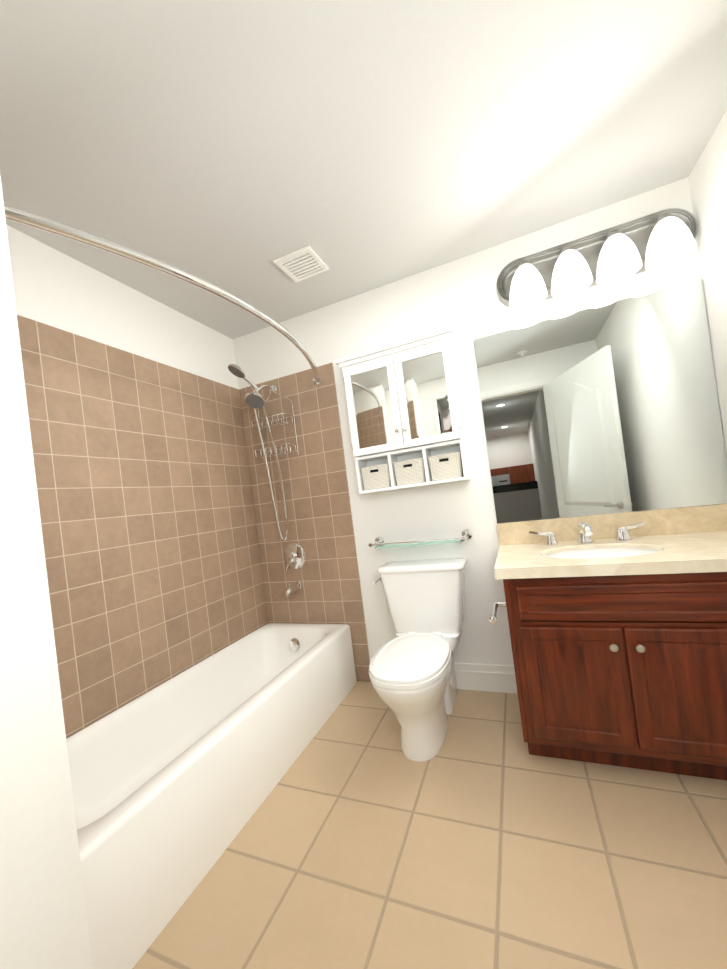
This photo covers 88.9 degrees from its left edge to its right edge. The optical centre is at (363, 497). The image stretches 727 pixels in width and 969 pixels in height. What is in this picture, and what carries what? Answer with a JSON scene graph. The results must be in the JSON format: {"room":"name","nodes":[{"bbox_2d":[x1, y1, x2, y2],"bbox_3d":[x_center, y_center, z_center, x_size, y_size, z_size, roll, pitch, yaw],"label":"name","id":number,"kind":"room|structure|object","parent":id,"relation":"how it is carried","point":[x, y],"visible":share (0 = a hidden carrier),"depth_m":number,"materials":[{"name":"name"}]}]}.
{"room":"bathroom","nodes":[
{"label":"bathroom","id":0,"kind":"room"},
{"bbox_2d":[0,176,92,968],"bbox_3d":[-1.169,0.089,0.716,0.800,2.440,0.520,-7,-1,22],"label":"wall","id":1,"kind":"structure","parent":0,"point":[43,920],"depth_m":0.76,"materials":[{"name":"paint"}]},
{"bbox_2d":[6,225,238,388],"bbox_3d":[-1.243,0.108,1.719,0.100,2.440,2.320,-7,-1,22],"label":"wall","id":2,"kind":"structure","parent":0,"point":[53,287],"depth_m":1.84,"materials":[{"name":"paint"}]},
{"bbox_2d":[17,315,267,738],"bbox_3d":[-1.089,0.277,1.895,0.010,2.070,1.692,-7,-1,22],"label":"wall tile","id":3,"kind":"structure","parent":2,"relation":"attached to","point":[149,530],"depth_m":1.82,"materials":[{"name":"brown tile"}]},
{"bbox_2d":[0,0,726,338],"bbox_3d":[-0.139,-1.315,1.212,2.850,0.100,2.320,-7,-1,22],"label":"ceiling","id":4,"kind":"structure","parent":0,"point":[237,148],"depth_m":1.28,"materials":[{"name":"paint"}]},
{"bbox_2d":[274,245,328,282],"bbox_3d":[-0.326,-1.229,1.961,0.210,0.010,0.210,-7,-1,22],"label":"ceiling vent","id":5,"kind":"object","parent":4,"relation":"in","point":[303,263],"visible":1,"depth_m":1.95,"materials":[{"name":"paint"}]},
{"bbox_2d":[133,681,726,968],"bbox_3d":[0.177,1.205,1.187,2.850,0.100,2.320,-7,-1,22],"label":"floor","id":6,"kind":"structure","parent":0,"point":[483,838],"depth_m":1.15,"materials":[{"name":"tile"}]},
{"bbox_2d":[66,623,356,968],"bbox_3d":[-0.677,1.076,1.755,0.658,0.380,1.677,-7,-1,22],"label":"bathtub","id":7,"kind":"object","parent":6,"relation":"on","point":[175,780],"visible":0.9,"depth_m":1.46,"materials":[{"name":"ceramic"}]},
{"bbox_2d":[368,558,466,761],"bbox_3d":[0.268,0.763,1.852,0.497,0.768,0.774,-7,-1,22],"label":"toilet","id":8,"kind":"object","parent":6,"relation":"on","point":[412,674],"visible":1,"depth_m":1.81,"materials":[{"name":"ceramic"}]},
{"bbox_2d":[503,572,726,779],"bbox_3d":[1.165,0.644,1.569,0.978,0.775,0.619,-7,-1,22],"label":"vanity cabinet","id":9,"kind":"object","parent":6,"relation":"on","point":[629,671],"visible":0.94,"depth_m":1.36,"materials":[{"name":"brown wood"}]},
{"bbox_2d":[489,601,506,623],"bbox_3d":[0.587,0.493,1.602,0.070,0.048,0.236,-7,-1,22],"label":"toilet paper holder","id":10,"kind":"object","parent":9,"relation":"attached to","point":[493,619],"visible":0.88,"depth_m":1.59,"materials":[{"name":"silver metal"}]},
{"bbox_2d":[494,504,726,578],"bbox_3d":[1.107,0.241,1.582,1.007,0.291,0.608,-7,-1,22],"label":"countertop","id":11,"kind":"structure","parent":9,"relation":"on","point":[693,539],"depth_m":1.68,"materials":[{"name":"beige stone"}]},
{"bbox_2d":[529,519,644,544],"bbox_3d":[1.065,0.165,1.767,0.499,0.112,0.184,-7,-1,22],"label":"faucet","id":12,"kind":"object","parent":11,"relation":"on","point":[585,532],"visible":1,"depth_m":1.77,"materials":[{"name":"silver metal"}]},
{"bbox_2d":[233,177,725,664],"bbox_3d":[0.437,-0.097,2.227,2.650,2.440,0.100,-7,-1,22],"label":"wall","id":13,"kind":"structure","parent":0,"point":[460,295],"depth_m":2.13,"materials":[{"name":"paint"}]},
{"bbox_2d":[240,363,370,681],"bbox_3d":[-0.419,0.200,2.527,0.761,2.070,0.010,-7,-1,22],"label":"wall tile","id":14,"kind":"structure","parent":13,"relation":"attached to","point":[318,508],"depth_m":2.50,"materials":[{"name":"brown tile"}]},
{"bbox_2d":[4,204,320,384],"bbox_3d":[-0.524,-0.749,1.617,0.264,0.060,1.698,-7,-1,22],"label":"rail","id":15,"kind":"object","parent":14,"relation":"attached to","point":[14,214],"visible":1,"depth_m":1.13,"materials":[{"name":"silver metal"}]},
{"bbox_2d":[227,364,305,595],"bbox_3d":[-0.609,-0.087,2.383,0.289,1.486,0.378,-7,-1,22],"label":"shower","id":16,"kind":"object","parent":14,"relation":"attached to","point":[294,555],"visible":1,"depth_m":2.47,"materials":[{"name":"silver metal"}]},
{"bbox_2d":[335,326,470,493],"bbox_3d":[0.231,-0.458,2.132,0.694,0.805,0.198,-7,-1,22],"label":"upper cabinet","id":17,"kind":"object","parent":13,"relation":"attached to","point":[403,400],"visible":1,"depth_m":2.06,"materials":[{"name":"wood"}]},
{"bbox_2d":[360,464,390,489],"bbox_3d":[0.090,-0.121,2.224,0.182,0.133,0.134,-7,-1,22],"label":"basket","id":18,"kind":"object","parent":17,"relation":"in","point":[376,477],"visible":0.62,"depth_m":2.17,"materials":[{"name":"wicker"}]},
{"bbox_2d":[393,458,425,485],"bbox_3d":[0.278,-0.145,2.147,0.182,0.133,0.134,-7,-1,22],"label":"basket","id":19,"kind":"object","parent":17,"relation":"in","point":[412,471],"visible":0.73,"depth_m":2.09,"materials":[{"name":"wicker"}]},
{"bbox_2d":[427,452,463,480],"bbox_3d":[0.465,-0.169,2.070,0.182,0.133,0.134,-7,-1,22],"label":"basket","id":20,"kind":"object","parent":17,"relation":"in","point":[446,466],"visible":0.88,"depth_m":2.01,"materials":[{"name":"wicker"}]},
{"bbox_2d":[368,529,471,547],"bbox_3d":[0.315,0.246,2.148,0.597,0.059,0.162,-7,-1,22],"label":"glass shelf","id":21,"kind":"object","parent":13,"relation":"attached to","point":[380,543],"visible":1,"depth_m":2.11,"materials":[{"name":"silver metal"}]},
{"bbox_2d":[370,658,517,693],"bbox_3d":[0.458,1.054,2.202,0.891,0.150,0.018,-7,-1,22],"label":"baseboard","id":22,"kind":"structure","parent":13,"relation":"attached to","point":[487,677],"depth_m":2.10,"materials":[{"name":"paint"}]},
{"bbox_2d":[496,208,697,309],"bbox_3d":[1.074,-1.141,1.748,0.850,0.266,0.226,-7,-1,22],"label":"sconce","id":23,"kind":"object","parent":13,"relation":"attached to","point":[660,240],"visible":1,"depth_m":1.74,"materials":[{"name":"silver metal"}]},
{"bbox_2d":[474,278,726,523],"bbox_3d":[1.138,-0.426,1.867,1.005,1.030,0.006,-7,-1,22],"label":"wall mirror","id":24,"kind":"object","parent":13,"relation":"attached to","point":[610,408],"visible":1,"depth_m":1.84,"materials":[{"name":"silver glass"}]},
{"bbox_2d":[688,110,726,459],"bbox_3d":[1.282,-0.218,0.679,0.100,2.440,2.320,-7,-1,22],"label":"wall","id":25,"kind":"structure","parent":0,"point":[707,177],"depth_m":1.58,"materials":[{"name":"paint"}]}
]}

